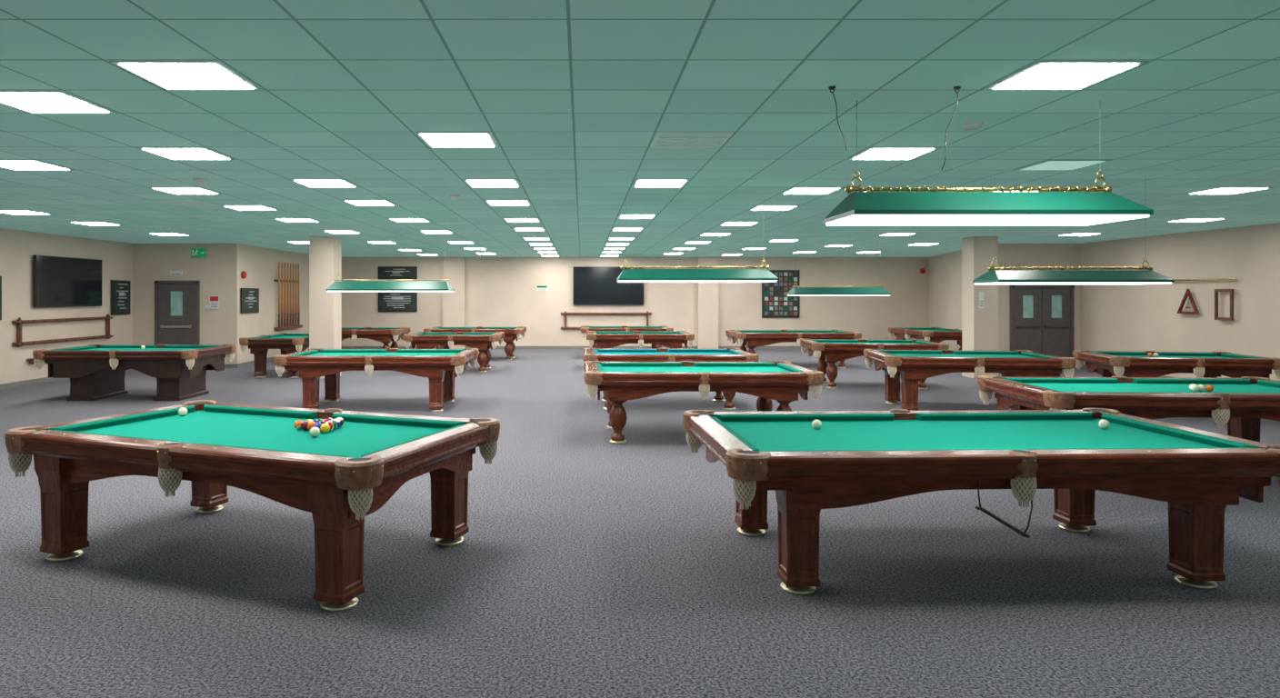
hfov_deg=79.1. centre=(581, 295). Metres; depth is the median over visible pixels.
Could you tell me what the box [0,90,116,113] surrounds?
recessed light
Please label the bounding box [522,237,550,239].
recessed light
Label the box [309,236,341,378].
pillar
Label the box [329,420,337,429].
ball
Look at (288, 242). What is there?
recessed light
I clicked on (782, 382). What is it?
pool table
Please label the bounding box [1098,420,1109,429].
cue ball
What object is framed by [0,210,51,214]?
recessed light
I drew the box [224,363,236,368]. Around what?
baseboard
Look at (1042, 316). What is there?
door
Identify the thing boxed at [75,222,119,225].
diffuser
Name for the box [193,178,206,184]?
smoke detector
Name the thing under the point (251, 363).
baseboard
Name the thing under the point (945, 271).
wall
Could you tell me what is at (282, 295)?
billiard cue
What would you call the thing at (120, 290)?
framed poster
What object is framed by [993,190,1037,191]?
recessed light
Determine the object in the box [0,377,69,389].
baseboard
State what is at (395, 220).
diffuser
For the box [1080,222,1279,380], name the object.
wall
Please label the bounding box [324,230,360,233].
recessed light
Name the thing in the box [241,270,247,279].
bell
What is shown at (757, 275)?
pendant lamp
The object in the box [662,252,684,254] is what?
recessed light
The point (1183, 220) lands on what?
diffuser
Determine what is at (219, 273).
wall
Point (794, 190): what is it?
recessed light
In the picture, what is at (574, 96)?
ceiling
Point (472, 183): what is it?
recessed light
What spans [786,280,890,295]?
pendant lamp
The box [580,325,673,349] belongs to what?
pool table
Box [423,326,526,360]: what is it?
pool table
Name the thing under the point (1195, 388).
ball
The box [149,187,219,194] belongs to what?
recessed light
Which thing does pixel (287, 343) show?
pool table
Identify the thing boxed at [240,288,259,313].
framed poster
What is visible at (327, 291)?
diffuser
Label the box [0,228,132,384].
wall
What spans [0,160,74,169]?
recessed light
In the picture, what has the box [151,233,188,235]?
recessed light
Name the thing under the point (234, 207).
diffuser
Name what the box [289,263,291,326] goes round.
billiard cue
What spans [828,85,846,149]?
hanging cable
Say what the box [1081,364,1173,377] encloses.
baseboard
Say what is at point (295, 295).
billiard cue
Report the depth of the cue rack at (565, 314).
25.16 m
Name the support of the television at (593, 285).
attached to the wall at (501, 292)
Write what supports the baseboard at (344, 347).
attached to the wall at (501, 292)
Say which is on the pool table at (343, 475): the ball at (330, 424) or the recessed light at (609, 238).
the ball at (330, 424)
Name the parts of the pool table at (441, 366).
leg, leg, rail, leg, leg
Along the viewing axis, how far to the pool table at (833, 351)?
14.46 m
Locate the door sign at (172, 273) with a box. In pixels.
[170,270,182,275]
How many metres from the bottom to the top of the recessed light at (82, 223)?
0.011 m
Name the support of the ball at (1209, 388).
on the pool table at (1241, 404)
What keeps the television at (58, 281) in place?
attached to the wall at (18, 248)
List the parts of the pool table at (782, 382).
leg, leg, rail, leg, leg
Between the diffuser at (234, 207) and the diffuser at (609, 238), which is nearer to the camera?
the diffuser at (234, 207)
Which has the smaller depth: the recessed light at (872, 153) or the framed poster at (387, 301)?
the recessed light at (872, 153)
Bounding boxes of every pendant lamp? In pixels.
[325,220,454,291]
[616,196,778,282]
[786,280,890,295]
[823,100,1153,225]
[972,176,1174,284]
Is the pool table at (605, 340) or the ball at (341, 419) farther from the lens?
the pool table at (605, 340)
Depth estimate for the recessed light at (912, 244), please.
18.75 m
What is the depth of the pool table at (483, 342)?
17.48 m
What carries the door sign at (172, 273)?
attached to the wall at (219, 273)
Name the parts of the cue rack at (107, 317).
post, rail, rail, post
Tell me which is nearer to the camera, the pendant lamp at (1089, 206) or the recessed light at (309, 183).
the pendant lamp at (1089, 206)
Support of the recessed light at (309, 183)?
in the ceiling
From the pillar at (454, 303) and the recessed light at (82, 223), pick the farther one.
the pillar at (454, 303)
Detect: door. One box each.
[154,280,199,344]
[1010,284,1074,357]
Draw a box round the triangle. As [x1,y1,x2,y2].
[1176,283,1199,313]
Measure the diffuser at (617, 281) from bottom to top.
0.027 m
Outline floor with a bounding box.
[0,349,1279,697]
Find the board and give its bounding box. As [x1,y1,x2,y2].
[761,270,799,318]
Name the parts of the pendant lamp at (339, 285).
brass rail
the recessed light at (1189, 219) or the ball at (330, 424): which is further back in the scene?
the recessed light at (1189, 219)
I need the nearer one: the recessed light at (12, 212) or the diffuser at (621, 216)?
the recessed light at (12, 212)
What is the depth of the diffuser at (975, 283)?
8.02 m
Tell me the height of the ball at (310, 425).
0.067 m
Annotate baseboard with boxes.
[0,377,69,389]
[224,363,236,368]
[236,356,273,368]
[342,346,808,349]
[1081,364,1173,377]
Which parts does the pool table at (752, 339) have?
leg, leg, rail, leg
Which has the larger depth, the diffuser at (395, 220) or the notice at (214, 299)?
the notice at (214, 299)
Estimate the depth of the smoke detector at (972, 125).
5.56 m
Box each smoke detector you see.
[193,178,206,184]
[449,195,459,199]
[962,120,982,130]
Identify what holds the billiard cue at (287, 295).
on the base rail at (300, 325)
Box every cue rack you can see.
[11,313,113,347]
[560,310,651,329]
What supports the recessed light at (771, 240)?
in the ceiling
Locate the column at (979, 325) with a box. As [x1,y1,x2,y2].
[961,236,998,378]
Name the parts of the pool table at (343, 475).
leg, leg, rail, leg, leg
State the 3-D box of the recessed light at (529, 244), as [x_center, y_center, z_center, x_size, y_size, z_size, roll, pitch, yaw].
[-0.990,-1.244,18.800,0.580,0.011,0.560,0,0,0]
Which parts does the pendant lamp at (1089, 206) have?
chain, brass rail, chain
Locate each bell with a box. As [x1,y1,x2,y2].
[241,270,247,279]
[920,268,925,273]
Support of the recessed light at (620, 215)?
in the ceiling
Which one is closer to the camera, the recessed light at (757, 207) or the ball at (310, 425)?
the ball at (310, 425)
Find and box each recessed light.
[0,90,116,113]
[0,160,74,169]
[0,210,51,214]
[69,221,121,225]
[109,60,261,89]
[136,147,234,159]
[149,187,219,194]
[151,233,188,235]
[221,205,278,209]
[273,218,319,221]
[288,241,309,243]
[290,179,359,187]
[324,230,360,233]
[341,200,396,205]
[368,241,397,243]
[388,218,429,221]
[397,249,422,250]
[414,132,498,147]
[416,253,439,255]
[420,230,453,233]
[447,241,474,243]
[462,179,520,187]
[475,252,497,254]
[483,200,530,205]
[502,218,539,221]
[512,228,545,230]
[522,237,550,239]
[529,243,553,245]
[605,243,629,245]
[608,237,635,239]
[611,228,644,230]
[618,214,657,218]
[632,179,689,187]
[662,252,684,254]
[683,241,710,243]
[700,233,730,235]
[720,221,759,225]
[720,253,743,255]
[749,205,799,209]
[768,240,797,241]
[781,187,843,194]
[826,244,854,246]
[848,147,939,159]
[880,233,914,235]
[906,243,937,245]
[984,60,1148,89]
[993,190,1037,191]
[1014,160,1111,169]
[1060,233,1098,235]
[1167,218,1227,221]
[1187,187,1272,194]
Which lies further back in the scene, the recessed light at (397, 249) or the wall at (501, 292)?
the wall at (501, 292)
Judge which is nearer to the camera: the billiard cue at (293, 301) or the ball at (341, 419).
the ball at (341, 419)
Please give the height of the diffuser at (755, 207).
0.008 m
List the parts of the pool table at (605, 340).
rail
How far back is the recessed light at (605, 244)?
18.72 m
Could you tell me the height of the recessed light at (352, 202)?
0.011 m
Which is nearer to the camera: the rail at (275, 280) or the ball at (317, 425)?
the ball at (317, 425)
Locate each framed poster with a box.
[0,276,1,319]
[110,280,130,315]
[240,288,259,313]
[378,266,417,279]
[378,291,417,311]
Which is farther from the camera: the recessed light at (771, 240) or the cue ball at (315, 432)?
the recessed light at (771, 240)
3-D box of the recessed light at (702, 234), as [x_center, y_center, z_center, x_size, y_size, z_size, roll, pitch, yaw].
[2.730,-1.244,15.800,0.580,0.011,0.560,0,0,0]
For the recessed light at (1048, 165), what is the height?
0.011 m
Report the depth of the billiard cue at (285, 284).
21.36 m
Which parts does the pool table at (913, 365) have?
leg, leg, rail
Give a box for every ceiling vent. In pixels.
[152,200,217,205]
[650,131,733,147]
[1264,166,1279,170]
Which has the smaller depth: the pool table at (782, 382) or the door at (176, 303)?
the pool table at (782, 382)
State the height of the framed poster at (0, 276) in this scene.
0.820 m
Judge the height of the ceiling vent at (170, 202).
0.010 m
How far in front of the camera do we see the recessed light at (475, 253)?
22.97 m
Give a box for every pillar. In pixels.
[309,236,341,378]
[442,257,465,349]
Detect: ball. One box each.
[178,407,187,416]
[294,420,302,429]
[300,420,309,430]
[307,421,315,430]
[309,427,319,437]
[313,422,322,431]
[320,423,329,433]
[325,421,333,431]
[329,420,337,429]
[333,419,340,428]
[335,417,343,426]
[811,420,821,429]
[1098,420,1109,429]
[1190,384,1199,391]
[1198,384,1205,391]
[1205,384,1213,391]
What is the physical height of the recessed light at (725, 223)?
0.011 m
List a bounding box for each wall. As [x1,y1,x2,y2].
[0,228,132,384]
[132,243,309,363]
[341,257,928,346]
[928,243,1079,368]
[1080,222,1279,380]
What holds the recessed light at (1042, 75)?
in the ceiling
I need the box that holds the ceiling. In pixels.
[0,0,1279,257]
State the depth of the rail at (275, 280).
21.41 m
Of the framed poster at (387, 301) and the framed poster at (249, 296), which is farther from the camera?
the framed poster at (387, 301)
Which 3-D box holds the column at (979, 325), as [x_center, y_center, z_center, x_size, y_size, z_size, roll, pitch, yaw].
[8.525,0.250,16.550,0.510,3.000,0.500,0,0,0]
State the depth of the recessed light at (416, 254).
23.67 m
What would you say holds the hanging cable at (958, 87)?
hanging from the ceiling
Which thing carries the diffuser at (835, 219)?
attached to the pendant lamp at (1089, 206)
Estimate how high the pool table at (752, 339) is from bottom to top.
0.863 m
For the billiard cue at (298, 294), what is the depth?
22.38 m
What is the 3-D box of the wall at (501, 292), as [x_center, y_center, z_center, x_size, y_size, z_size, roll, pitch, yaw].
[1.500,0.250,25.300,19.600,3.000,0.200,0,0,0]
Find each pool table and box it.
[4,400,500,611]
[32,343,236,400]
[239,332,309,378]
[273,348,478,411]
[341,327,410,349]
[403,331,504,372]
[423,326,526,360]
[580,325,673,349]
[583,348,759,409]
[583,360,824,443]
[586,330,694,349]
[682,408,1279,595]
[725,330,861,368]
[800,339,949,389]
[863,349,1076,410]
[888,327,961,350]
[976,375,1279,442]
[1072,350,1279,380]
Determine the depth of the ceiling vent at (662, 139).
6.17 m
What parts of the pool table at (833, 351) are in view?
leg, leg, rail, leg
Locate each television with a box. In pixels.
[33,254,101,307]
[573,266,643,305]
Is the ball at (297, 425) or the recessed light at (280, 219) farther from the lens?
the recessed light at (280, 219)
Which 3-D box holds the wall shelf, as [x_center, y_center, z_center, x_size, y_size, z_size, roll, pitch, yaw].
[-10.719,1.288,15.300,0.120,0.115,0.600,0,0,0]
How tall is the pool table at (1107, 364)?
0.863 m
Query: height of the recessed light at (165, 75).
0.011 m
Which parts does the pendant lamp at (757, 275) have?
brass rail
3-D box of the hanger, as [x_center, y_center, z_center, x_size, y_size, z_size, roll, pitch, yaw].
[11.929,-0.300,14.850,0.100,0.060,1.600,0,0,0]
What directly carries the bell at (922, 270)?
attached to the wall at (501, 292)
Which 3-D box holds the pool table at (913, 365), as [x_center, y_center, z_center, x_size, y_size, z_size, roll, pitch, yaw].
[5.850,1.319,11.900,2.605,0.863,1.655,0,0,8]
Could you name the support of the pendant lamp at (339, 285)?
hanging from the ceiling
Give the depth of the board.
25.14 m
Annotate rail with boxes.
[274,279,299,282]
[274,324,302,329]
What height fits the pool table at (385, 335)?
0.863 m
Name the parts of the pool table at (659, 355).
leg, rail, leg, leg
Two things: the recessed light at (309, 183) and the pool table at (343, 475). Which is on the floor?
the pool table at (343, 475)
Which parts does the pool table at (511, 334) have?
leg, rail, leg, leg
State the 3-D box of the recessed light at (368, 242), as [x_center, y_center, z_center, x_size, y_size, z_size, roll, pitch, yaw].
[-4.710,-1.244,18.200,0.580,0.011,0.560,0,0,0]
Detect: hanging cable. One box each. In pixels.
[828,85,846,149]
[941,85,960,169]
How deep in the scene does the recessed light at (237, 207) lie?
10.91 m
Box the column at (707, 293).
[697,257,718,349]
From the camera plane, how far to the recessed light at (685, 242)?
18.21 m
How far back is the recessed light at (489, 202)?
10.32 m
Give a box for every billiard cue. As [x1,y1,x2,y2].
[278,261,280,327]
[280,262,283,327]
[283,262,286,326]
[286,263,289,326]
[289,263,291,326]
[291,263,294,325]
[294,264,297,325]
[297,264,299,325]
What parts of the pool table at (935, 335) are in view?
rail, leg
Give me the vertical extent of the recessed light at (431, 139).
0.011 m
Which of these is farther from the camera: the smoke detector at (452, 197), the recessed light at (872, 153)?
the smoke detector at (452, 197)
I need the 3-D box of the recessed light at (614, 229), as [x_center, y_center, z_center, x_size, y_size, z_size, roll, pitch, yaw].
[0.870,-1.244,14.600,0.580,0.011,0.560,0,0,0]
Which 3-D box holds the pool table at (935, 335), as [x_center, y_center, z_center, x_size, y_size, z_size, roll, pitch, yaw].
[9.250,1.319,20.400,1.455,0.863,2.455,0,0,0]
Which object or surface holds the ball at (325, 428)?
on the pool table at (343, 475)
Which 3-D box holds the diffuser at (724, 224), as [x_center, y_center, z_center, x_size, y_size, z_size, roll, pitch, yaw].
[2.730,-1.243,13.400,0.514,0.008,0.494,0,0,0]
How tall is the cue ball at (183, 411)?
0.068 m
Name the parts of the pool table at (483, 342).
rail, leg, leg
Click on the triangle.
(1188, 294)
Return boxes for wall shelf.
[26,358,45,364]
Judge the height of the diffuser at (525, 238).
0.008 m
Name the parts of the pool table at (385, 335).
rail, leg, leg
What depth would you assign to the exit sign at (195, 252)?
18.53 m
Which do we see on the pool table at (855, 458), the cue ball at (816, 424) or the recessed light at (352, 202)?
the cue ball at (816, 424)
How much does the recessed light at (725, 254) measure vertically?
0.011 m
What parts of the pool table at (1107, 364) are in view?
leg, leg, rail, leg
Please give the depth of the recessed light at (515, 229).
14.53 m
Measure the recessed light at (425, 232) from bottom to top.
0.011 m
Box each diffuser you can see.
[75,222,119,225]
[226,206,274,209]
[277,219,316,221]
[327,290,453,291]
[391,219,427,221]
[505,219,538,221]
[524,238,549,239]
[609,238,633,239]
[617,280,776,282]
[620,215,654,218]
[721,222,756,225]
[752,206,795,209]
[787,294,889,295]
[825,214,1149,225]
[974,282,1171,284]
[1171,219,1220,221]
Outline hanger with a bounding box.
[1174,277,1237,281]
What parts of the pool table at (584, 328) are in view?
rail, leg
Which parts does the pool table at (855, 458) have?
leg, leg, rail, leg, leg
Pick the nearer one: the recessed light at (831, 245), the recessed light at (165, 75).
the recessed light at (165, 75)
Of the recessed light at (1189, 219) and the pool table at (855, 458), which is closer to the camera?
the pool table at (855, 458)
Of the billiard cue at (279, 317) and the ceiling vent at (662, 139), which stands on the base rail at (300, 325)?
the billiard cue at (279, 317)
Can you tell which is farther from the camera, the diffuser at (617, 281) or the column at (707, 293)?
the column at (707, 293)
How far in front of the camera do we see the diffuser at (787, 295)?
16.01 m
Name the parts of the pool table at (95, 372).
leg, rail, leg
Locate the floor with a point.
(586, 565)
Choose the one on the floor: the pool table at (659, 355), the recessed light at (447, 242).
the pool table at (659, 355)
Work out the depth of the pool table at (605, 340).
17.90 m
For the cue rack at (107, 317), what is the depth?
15.79 m
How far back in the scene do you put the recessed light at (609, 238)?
16.85 m
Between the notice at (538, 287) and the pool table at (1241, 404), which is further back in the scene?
the notice at (538, 287)
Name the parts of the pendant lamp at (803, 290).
brass rail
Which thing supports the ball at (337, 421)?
on the pool table at (343, 475)
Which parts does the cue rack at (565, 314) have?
post, rail, rail, post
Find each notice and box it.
[210,295,219,309]
[536,285,547,290]
[979,291,983,308]
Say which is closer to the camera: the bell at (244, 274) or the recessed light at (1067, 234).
the recessed light at (1067, 234)
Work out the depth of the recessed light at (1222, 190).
9.13 m
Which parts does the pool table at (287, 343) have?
leg, rail, leg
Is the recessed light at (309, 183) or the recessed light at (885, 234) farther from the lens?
the recessed light at (885, 234)
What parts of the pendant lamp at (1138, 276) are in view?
brass rail, chain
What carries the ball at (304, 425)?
on the pool table at (343, 475)
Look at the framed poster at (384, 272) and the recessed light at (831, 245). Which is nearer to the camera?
the recessed light at (831, 245)
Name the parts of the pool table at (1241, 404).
leg, rail, leg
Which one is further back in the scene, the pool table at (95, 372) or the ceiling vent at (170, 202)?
the pool table at (95, 372)
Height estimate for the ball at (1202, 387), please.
0.067 m
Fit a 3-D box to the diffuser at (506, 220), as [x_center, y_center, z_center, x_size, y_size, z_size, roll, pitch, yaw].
[-0.990,-1.243,12.800,0.514,0.008,0.494,0,0,0]
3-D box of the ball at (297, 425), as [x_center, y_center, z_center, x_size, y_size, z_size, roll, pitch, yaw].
[-2.000,0.916,5.469,0.067,0.068,0.068,0,0,-38]
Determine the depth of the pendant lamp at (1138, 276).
7.95 m
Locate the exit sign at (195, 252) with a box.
[190,248,205,257]
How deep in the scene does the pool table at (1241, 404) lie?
7.58 m
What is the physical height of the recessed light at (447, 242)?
0.011 m
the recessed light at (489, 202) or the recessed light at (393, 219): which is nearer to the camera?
the recessed light at (489, 202)
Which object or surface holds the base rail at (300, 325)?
attached to the wall at (219, 273)
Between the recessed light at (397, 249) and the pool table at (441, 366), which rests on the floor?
the pool table at (441, 366)
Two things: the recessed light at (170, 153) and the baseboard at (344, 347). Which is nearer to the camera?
the recessed light at (170, 153)
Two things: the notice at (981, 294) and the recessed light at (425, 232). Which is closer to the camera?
the recessed light at (425, 232)
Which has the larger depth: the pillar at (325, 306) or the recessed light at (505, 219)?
the pillar at (325, 306)
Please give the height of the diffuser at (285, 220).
0.008 m
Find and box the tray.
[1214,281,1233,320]
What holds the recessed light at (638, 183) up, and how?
in the ceiling

